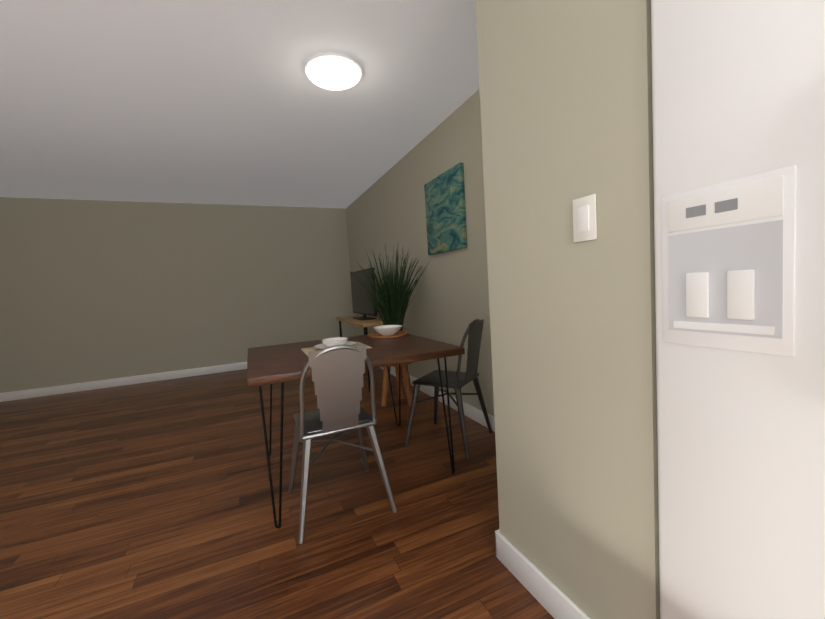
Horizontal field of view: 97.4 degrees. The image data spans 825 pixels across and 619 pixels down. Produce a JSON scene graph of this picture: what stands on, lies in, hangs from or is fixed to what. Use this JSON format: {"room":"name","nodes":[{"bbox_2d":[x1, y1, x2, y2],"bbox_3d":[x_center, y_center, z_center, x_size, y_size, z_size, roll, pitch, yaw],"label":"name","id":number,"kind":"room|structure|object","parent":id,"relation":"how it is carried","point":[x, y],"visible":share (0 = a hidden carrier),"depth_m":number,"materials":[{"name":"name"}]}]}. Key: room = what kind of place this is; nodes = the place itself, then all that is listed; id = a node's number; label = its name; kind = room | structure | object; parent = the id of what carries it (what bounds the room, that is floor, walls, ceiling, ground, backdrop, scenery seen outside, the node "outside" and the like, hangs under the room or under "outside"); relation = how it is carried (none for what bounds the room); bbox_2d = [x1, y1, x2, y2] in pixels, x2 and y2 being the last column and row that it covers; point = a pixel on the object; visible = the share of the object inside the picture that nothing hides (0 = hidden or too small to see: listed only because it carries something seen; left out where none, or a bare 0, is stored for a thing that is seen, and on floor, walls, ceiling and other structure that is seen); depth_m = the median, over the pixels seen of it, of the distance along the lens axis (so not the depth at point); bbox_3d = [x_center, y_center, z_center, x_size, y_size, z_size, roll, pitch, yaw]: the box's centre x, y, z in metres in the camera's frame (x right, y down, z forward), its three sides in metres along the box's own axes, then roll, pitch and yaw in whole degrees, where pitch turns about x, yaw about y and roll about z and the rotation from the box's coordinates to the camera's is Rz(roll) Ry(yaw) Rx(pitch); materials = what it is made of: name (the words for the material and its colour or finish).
{"room":"kitchen","nodes":[
{"label":"kitchen","id":0,"kind":"room"},
{"bbox_2d":[0,197,354,392],"bbox_3d":[-3.428,-0.251,5.117,5.200,2.456,0.120,-5,4,-24],"label":"wall","id":1,"kind":"structure","parent":0,"point":[94,290],"depth_m":5.00,"materials":[{"name":"beige paint"}]},
{"bbox_2d":[0,362,246,401],"bbox_3d":[-3.331,0.920,5.132,5.198,0.110,0.016,-5,4,-24],"label":"baseboard","id":2,"kind":"structure","parent":1,"relation":"attached to","point":[77,387],"depth_m":4.84,"materials":[{"name":"white wood"}]},
{"bbox_2d":[0,0,479,208],"bbox_3d":[-1.650,-1.362,0.914,5.440,0.100,9.160,-5,4,-24],"label":"ceiling","id":3,"kind":"structure","parent":0,"point":[226,102],"depth_m":2.44,"materials":[{"name":"white paint"}]},
{"bbox_2d":[304,52,362,89],"bbox_3d":[-0.479,-1.427,2.217,0.350,0.075,0.350,-5,4,-24],"label":"light","id":4,"kind":"object","parent":3,"relation":"attached to","point":[333,71],"visible":1,"depth_m":2.14,"materials":[{"name":"white"}]},
{"bbox_2d":[0,368,553,618],"bbox_3d":[-2.174,1.106,2.725,5.320,0.080,5.605,-5,4,-24],"label":"floor","id":5,"kind":"structure","parent":0,"point":[150,500],"depth_m":1.86,"materials":[{"name":"brown wood"}]},
{"bbox_2d":[288,345,396,543],"bbox_3d":[-0.409,0.584,1.880,0.472,0.868,0.495,-5,4,-24],"label":"chair","id":6,"kind":"object","parent":5,"relation":"on","point":[337,371],"visible":1,"depth_m":1.69,"materials":[{"name":"silver metal"}]},
{"bbox_2d":[247,334,464,527],"bbox_3d":[-0.399,0.615,2.295,1.120,0.756,1.010,-5,4,-24],"label":"dining table","id":7,"kind":"object","parent":5,"relation":"on","point":[274,364],"visible":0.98,"depth_m":2.00,"materials":[{"name":"brown wood"}]},
{"bbox_2d":[301,337,371,355],"bbox_3d":[-0.480,0.213,2.248,0.380,0.060,0.300,-5,4,-24],"label":"placemat","id":8,"kind":"object","parent":7,"relation":"on","point":[327,342],"visible":0.42,"depth_m":2.24,"materials":[{"name":"beige"}]},
{"bbox_2d":[368,325,407,338],"bbox_3d":[-0.184,0.162,2.708,0.300,0.068,0.300,-5,4,-24],"label":"bowl","id":9,"kind":"object","parent":7,"relation":"on","point":[386,331],"visible":1,"depth_m":2.65,"materials":[{"name":"white ceramic"}]},
{"bbox_2d":[336,315,382,391],"bbox_3d":[-0.571,0.482,4.500,0.420,0.740,1.300,-5,4,-24],"label":"media console","id":10,"kind":"object","parent":5,"relation":"on","point":[365,324],"visible":0.48,"depth_m":4.16,"materials":[{"name":"brown wood"}]},
{"bbox_2d":[350,268,376,319],"bbox_3d":[-0.611,-0.181,4.434,0.180,0.595,0.930,-5,4,-24],"label":"tv","id":11,"kind":"object","parent":10,"relation":"on","point":[362,304],"visible":0.94,"depth_m":4.38,"materials":[{"name":"black plastic"}]},
{"bbox_2d":[381,362,412,406],"bbox_3d":[-0.147,0.678,3.458,0.346,0.444,0.340,-5,4,-24],"label":"stool","id":12,"kind":"object","parent":5,"relation":"on","point":[404,375],"visible":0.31,"depth_m":3.39,"materials":[{"name":"brown wood"}]},
{"bbox_2d":[350,246,428,330],"bbox_3d":[-0.194,-0.087,3.419,0.713,1.092,0.708,-5,4,-24],"label":"potted grass plant","id":13,"kind":"object","parent":12,"relation":"on","point":[394,298],"visible":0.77,"depth_m":3.34,"materials":[{"name":"green plant"}]},
{"bbox_2d":[404,319,492,459],"bbox_3d":[0.248,0.500,2.557,0.495,0.868,0.472,-1,4,31],"label":"chair","id":14,"kind":"object","parent":5,"relation":"on","point":[458,380],"visible":0.96,"depth_m":2.47,"materials":[{"name":"grey metal"}]},
{"bbox_2d":[346,89,493,416],"bbox_3d":[0.847,-0.304,2.078,0.120,2.456,9.160,-5,4,-24],"label":"wall","id":15,"kind":"structure","parent":0,"point":[449,303],"depth_m":3.31,"materials":[{"name":"beige paint"}]},
{"bbox_2d":[379,367,494,431],"bbox_3d":[0.026,0.799,3.957,0.021,0.110,4.840,-5,4,-24],"label":"baseboard","id":16,"kind":"structure","parent":15,"relation":"attached to","point":[475,414],"depth_m":3.04,"materials":[{"name":"white wood"}]},
{"bbox_2d":[424,163,466,254],"bbox_3d":[0.267,-0.817,3.081,0.033,0.645,0.620,-5,4,-24],"label":"painting","id":17,"kind":"object","parent":15,"relation":"attached to","point":[445,210],"visible":1,"depth_m":3.01},
{"bbox_2d":[476,0,659,618],"bbox_3d":[0.748,-0.243,1.249,0.744,2.456,0.615,-5,4,-24],"label":"wall","id":18,"kind":"structure","parent":0,"point":[565,86],"depth_m":1.03,"materials":[{"name":"beige paint"}]},
{"bbox_2d":[496,529,590,618],"bbox_3d":[0.473,0.956,1.168,0.016,0.110,0.583,-5,4,-24],"label":"baseboard","id":19,"kind":"structure","parent":18,"relation":"attached to","point":[553,600],"depth_m":1.25,"materials":[{"name":"white wood"}]},
{"bbox_2d":[572,194,596,242],"bbox_3d":[0.458,-0.241,0.968,0.008,0.116,0.072,-5,4,-24],"label":"light switch","id":20,"kind":"object","parent":18,"relation":"attached to","point":[584,220],"visible":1,"depth_m":0.96,"materials":[{"name":"white plastic"}]},
{"bbox_3d":[-0.296,1.270,-1.449,5.320,0.080,3.555,-5,4,-24],"label":"floor","id":21,"kind":"structure","parent":0,"visible":0},
{"bbox_2d":[651,0,824,618],"bbox_3d":[1.032,0.129,0.550,0.785,1.774,0.899,-5,4,-24],"label":"fridge","id":22,"kind":"object","parent":21,"relation":"on","point":[738,98],"visible":1,"depth_m":0.67,"materials":[{"name":"white metal"}]}
]}

